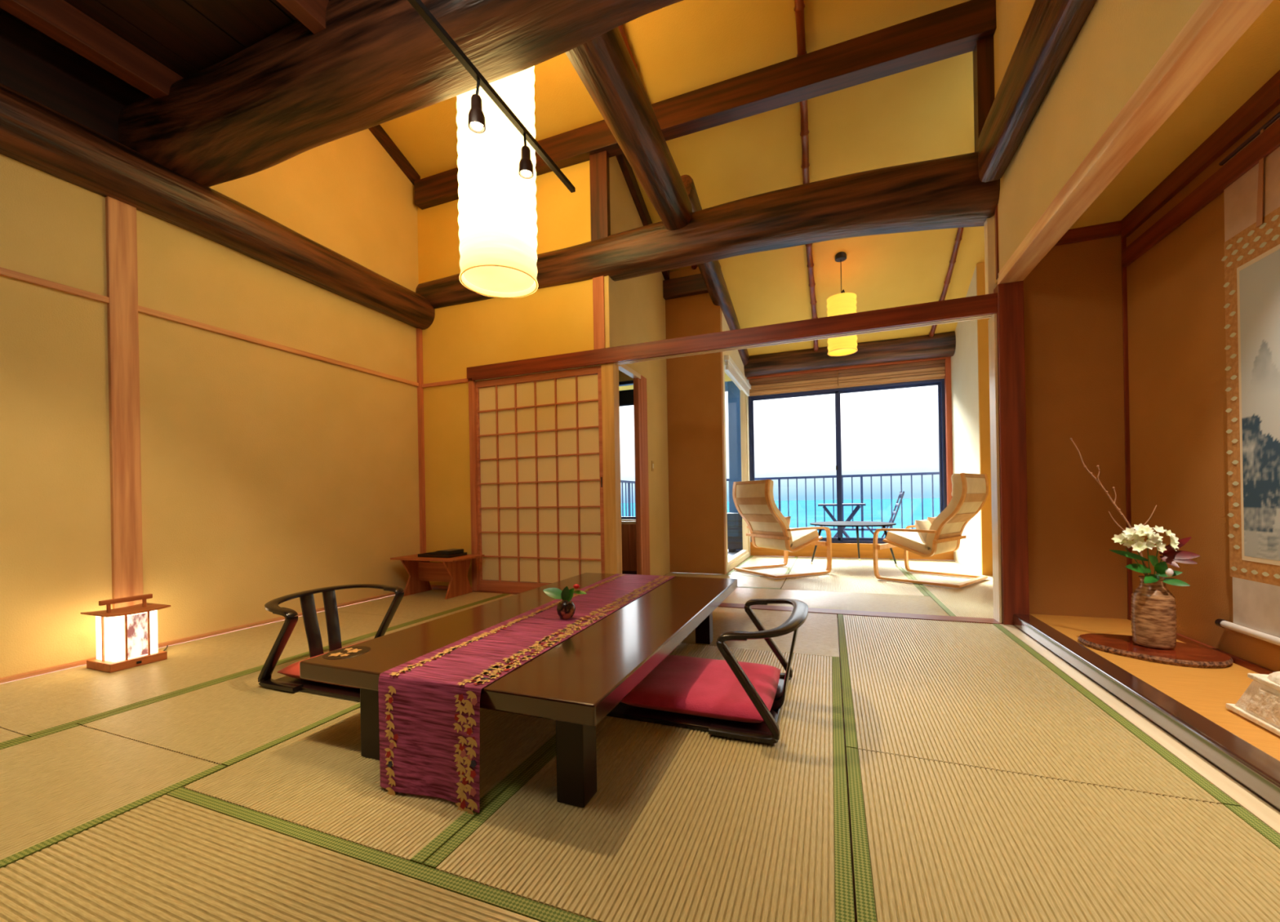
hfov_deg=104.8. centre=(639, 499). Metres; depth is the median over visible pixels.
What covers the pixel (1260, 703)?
box
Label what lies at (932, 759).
floor
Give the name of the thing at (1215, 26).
beam
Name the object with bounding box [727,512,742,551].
outdoor unit
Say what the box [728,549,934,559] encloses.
floor
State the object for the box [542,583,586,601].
sprig
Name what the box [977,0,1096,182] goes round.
log beam
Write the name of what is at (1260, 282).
painting
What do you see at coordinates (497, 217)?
pendant
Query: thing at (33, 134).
log beam
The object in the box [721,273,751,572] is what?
wall
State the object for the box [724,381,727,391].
roof
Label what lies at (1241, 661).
trim
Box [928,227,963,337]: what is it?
rafter
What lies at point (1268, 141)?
trim
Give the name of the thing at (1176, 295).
wall
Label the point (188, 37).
ceiling
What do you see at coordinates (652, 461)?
light switch
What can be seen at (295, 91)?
log beam
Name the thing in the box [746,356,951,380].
trim
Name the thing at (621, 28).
rafter
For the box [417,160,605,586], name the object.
wall
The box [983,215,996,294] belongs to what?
trim
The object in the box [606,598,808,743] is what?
chair
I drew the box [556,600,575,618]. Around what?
bud vase
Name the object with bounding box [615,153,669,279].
trim
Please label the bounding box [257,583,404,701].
chair
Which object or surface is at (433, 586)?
trim
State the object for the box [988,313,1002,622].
trim
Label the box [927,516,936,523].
throw pillow
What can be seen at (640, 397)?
door
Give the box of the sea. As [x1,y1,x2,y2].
[621,497,939,537]
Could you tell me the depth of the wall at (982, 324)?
5.23 m
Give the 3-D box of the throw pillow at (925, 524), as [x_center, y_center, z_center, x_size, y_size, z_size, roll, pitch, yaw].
[2.850,0.313,4.906,0.260,0.241,0.145,-1,0,-39]
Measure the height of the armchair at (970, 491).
1.052 m
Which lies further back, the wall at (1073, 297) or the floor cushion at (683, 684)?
the wall at (1073, 297)
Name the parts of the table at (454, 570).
leg, leg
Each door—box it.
[475,365,604,592]
[618,364,649,574]
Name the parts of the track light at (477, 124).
bulb, arm, arm, bulb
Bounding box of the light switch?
[651,460,653,471]
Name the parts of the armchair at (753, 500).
seat rail, frame, seat rail, frame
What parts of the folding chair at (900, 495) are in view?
post, post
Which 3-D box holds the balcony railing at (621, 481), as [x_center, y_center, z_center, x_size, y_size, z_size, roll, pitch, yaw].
[-0.646,0.264,8.312,0.050,1.255,3.477,-1,0,21]
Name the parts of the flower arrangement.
flower, flower, flower, flower, flower, flower, flower, flower, flower, flower, flower, flower, stem, flower, flower, flower, flower, flower, flower, flower, flower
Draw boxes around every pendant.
[456,66,537,297]
[826,251,857,355]
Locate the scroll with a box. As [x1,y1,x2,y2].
[1214,111,1279,645]
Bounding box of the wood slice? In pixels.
[1077,632,1233,667]
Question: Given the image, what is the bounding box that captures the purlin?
[413,0,996,209]
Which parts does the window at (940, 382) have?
sash, sash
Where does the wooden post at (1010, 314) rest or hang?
on the floor at (932, 759)
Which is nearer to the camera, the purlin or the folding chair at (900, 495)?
the purlin
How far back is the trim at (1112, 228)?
3.09 m
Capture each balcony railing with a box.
[620,480,635,516]
[726,471,939,537]
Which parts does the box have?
carved panel, lid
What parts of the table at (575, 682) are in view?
leg, leg, leg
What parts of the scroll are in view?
knob, rod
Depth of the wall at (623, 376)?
6.03 m
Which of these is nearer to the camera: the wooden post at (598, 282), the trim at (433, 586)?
the wooden post at (598, 282)
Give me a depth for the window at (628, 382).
6.03 m
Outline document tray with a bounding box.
[417,551,466,557]
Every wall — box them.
[0,12,420,677]
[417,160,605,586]
[485,369,633,387]
[604,155,670,575]
[665,262,726,573]
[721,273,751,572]
[951,265,982,573]
[976,262,992,574]
[993,0,1204,285]
[1022,235,1128,618]
[1126,104,1279,671]
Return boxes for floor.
[0,555,1279,921]
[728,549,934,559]
[1030,613,1279,760]
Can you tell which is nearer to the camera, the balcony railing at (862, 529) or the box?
the box
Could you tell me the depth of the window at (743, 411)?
7.31 m
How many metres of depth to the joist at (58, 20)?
2.59 m
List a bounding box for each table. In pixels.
[299,572,737,807]
[390,552,484,599]
[809,520,897,565]
[817,502,866,537]
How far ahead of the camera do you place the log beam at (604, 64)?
2.97 m
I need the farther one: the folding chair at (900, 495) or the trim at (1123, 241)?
the folding chair at (900, 495)
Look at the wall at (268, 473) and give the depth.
3.31 m
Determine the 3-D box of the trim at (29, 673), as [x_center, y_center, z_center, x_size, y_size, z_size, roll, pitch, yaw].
[-3.391,0.910,2.033,0.040,0.020,6.540,-1,0,21]
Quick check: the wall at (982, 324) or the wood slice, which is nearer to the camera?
the wood slice
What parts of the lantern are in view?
handle post, roof plate, handle, lamp shade, print panel, handle post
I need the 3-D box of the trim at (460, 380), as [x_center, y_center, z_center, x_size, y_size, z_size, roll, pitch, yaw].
[-1.979,-1.177,4.967,0.630,0.035,0.022,-1,0,21]
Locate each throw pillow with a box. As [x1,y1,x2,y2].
[784,515,791,525]
[915,519,931,544]
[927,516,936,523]
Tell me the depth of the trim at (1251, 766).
1.74 m
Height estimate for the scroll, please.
2.158 m
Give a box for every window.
[618,380,635,519]
[724,361,748,564]
[748,378,946,543]
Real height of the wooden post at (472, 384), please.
2.055 m
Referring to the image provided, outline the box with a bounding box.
[1226,671,1279,735]
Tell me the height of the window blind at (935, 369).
0.245 m
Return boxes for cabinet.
[621,519,636,573]
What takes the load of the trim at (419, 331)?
attached to the wall at (268, 473)
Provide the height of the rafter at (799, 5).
2.059 m
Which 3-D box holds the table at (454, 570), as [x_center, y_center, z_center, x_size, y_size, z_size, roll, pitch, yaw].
[-1.915,0.712,4.678,0.735,0.362,0.430,-1,0,21]
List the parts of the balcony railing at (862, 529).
post, rail, post, rail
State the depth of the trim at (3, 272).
3.24 m
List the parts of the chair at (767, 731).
frame, frame, rail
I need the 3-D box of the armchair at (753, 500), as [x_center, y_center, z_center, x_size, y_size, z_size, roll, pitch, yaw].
[1.610,0.298,5.700,0.824,1.052,0.770,-1,0,-24]
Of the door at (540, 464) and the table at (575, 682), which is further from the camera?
the door at (540, 464)
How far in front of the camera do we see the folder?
4.57 m
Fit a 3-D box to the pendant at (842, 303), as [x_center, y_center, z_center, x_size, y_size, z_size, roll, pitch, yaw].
[2.199,-2.149,5.375,0.304,1.077,0.304,-1,0,21]
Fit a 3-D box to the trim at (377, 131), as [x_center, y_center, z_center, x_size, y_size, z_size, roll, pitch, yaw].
[-2.658,-3.671,4.130,0.050,0.934,2.040,-1,0,21]
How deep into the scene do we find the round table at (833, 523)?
6.11 m
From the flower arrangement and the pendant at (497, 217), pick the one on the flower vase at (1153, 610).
the flower arrangement
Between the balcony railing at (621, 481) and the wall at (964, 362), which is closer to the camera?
the wall at (964, 362)
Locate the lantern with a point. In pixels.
(126, 637)
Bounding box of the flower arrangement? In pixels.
[1070,437,1199,586]
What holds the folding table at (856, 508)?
on the floor at (736, 551)
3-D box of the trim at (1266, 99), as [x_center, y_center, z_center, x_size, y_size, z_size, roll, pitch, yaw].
[2.437,-1.659,1.626,0.030,0.110,3.010,-1,0,21]
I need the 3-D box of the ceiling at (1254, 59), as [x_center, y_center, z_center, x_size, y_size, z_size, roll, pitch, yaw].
[2.213,-1.745,1.717,0.650,0.070,3.220,-1,0,21]
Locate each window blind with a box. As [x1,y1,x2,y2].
[618,389,633,406]
[724,355,751,395]
[748,359,945,395]
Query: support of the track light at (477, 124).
hanging from the ceiling at (188, 37)
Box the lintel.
[466,293,997,381]
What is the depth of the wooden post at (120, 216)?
2.93 m
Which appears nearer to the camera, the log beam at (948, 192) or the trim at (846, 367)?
the log beam at (948, 192)
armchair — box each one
[732,479,831,577]
[872,472,988,587]
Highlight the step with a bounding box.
[750,542,953,559]
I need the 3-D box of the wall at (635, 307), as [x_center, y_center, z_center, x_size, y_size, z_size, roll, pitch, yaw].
[0.027,-1.243,5.127,0.040,4.204,1.718,-1,0,21]
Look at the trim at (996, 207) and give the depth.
3.24 m
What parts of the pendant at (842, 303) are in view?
cord, lamp shade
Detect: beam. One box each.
[0,82,435,329]
[118,0,684,186]
[415,151,999,308]
[564,26,692,230]
[680,174,749,365]
[743,331,955,377]
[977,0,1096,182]
[997,0,1273,284]
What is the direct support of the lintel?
attached to the wall at (555, 320)
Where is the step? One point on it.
(838, 549)
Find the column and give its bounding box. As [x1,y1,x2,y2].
[727,381,741,512]
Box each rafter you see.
[617,24,697,269]
[794,0,818,351]
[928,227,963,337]
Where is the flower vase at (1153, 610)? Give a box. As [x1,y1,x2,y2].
[1130,575,1177,648]
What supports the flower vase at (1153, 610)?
on the wood slice
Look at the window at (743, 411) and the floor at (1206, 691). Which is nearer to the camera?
the floor at (1206, 691)
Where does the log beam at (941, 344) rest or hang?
attached to the wall at (964, 362)
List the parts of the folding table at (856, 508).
leg, leg, leg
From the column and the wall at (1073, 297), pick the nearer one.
the wall at (1073, 297)
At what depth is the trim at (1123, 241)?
3.04 m
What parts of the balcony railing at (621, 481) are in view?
rail, post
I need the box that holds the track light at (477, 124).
[407,0,575,192]
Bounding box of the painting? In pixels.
[1239,248,1279,560]
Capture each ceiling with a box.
[0,0,330,97]
[379,0,984,391]
[1069,0,1279,229]
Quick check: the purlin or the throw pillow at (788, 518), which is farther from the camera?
the throw pillow at (788, 518)
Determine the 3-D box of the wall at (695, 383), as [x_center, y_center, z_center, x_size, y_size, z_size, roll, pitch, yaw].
[0.599,-0.922,5.776,0.750,3.542,0.100,-1,0,21]
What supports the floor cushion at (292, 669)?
on the chair at (287, 683)
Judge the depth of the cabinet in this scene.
5.39 m
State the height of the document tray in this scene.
0.028 m
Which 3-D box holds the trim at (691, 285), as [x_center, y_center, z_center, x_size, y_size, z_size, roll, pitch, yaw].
[0.581,-2.471,5.676,0.640,0.200,0.080,-1,0,21]
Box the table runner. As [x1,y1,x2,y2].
[377,573,675,814]
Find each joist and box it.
[0,0,183,98]
[276,0,328,34]
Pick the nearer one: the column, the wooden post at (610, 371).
the wooden post at (610, 371)
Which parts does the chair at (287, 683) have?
frame, rail, frame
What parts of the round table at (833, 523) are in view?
leg, leg, leg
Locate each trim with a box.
[0,266,418,386]
[0,589,404,683]
[368,124,420,185]
[416,328,426,553]
[422,377,469,387]
[430,584,471,589]
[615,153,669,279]
[662,273,708,299]
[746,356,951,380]
[944,357,952,506]
[973,35,995,151]
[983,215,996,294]
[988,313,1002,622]
[994,204,999,279]
[1013,613,1279,809]
[1053,220,1121,246]
[1120,70,1279,238]
[1120,235,1132,614]
[1121,118,1279,266]
[1127,614,1275,674]
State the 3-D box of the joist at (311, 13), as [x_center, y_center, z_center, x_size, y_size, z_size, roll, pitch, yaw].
[-2.417,-2.437,0.433,0.085,0.160,4.500,-1,0,21]
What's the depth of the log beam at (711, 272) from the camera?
5.25 m
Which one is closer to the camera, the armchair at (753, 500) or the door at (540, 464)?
the door at (540, 464)
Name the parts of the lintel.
rail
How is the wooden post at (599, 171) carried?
on the log beam at (948, 192)
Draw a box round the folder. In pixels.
[429,548,463,554]
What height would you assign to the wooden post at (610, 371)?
2.055 m
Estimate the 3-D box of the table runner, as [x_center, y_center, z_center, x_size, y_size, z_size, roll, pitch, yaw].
[-0.311,0.719,2.567,0.479,0.317,2.401,-1,0,18]
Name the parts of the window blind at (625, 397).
rail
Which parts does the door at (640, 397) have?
frame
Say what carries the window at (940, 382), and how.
in the wall
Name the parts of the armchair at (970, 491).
frame, seat rail, frame, seat rail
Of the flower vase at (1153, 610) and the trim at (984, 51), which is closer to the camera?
the flower vase at (1153, 610)
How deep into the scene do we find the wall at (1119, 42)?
2.21 m
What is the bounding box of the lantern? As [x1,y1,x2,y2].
[80,593,170,672]
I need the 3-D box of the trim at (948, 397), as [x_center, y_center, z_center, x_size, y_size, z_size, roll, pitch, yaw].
[4.064,-0.635,6.477,0.060,2.445,0.080,-1,0,21]
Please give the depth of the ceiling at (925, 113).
4.30 m
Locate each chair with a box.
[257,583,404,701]
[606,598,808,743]
[866,491,904,537]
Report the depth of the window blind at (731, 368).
6.31 m
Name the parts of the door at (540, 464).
paper pane, paper pane, paper pane, paper pane, paper pane, paper pane, paper pane, paper pane, paper pane, paper pane, paper pane, paper pane, paper pane, paper pane, paper pane, paper pane, paper pane, paper pane, paper pane, paper pane, paper pane, paper pane, paper pane, paper pane, paper pane, paper pane, paper pane, paper pane, paper pane, paper pane, paper pane, paper pane, paper pane, paper pane, paper pane, paper pane, paper pane, paper pane, paper pane, paper pane, paper pane, paper pane, paper pane, paper pane, paper pane, paper pane, paper pane, paper pane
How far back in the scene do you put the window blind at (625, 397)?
5.98 m
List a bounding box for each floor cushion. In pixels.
[277,640,367,688]
[620,654,780,722]
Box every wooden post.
[105,195,142,608]
[468,380,479,591]
[589,150,610,241]
[592,275,604,349]
[600,363,622,573]
[993,280,1029,625]

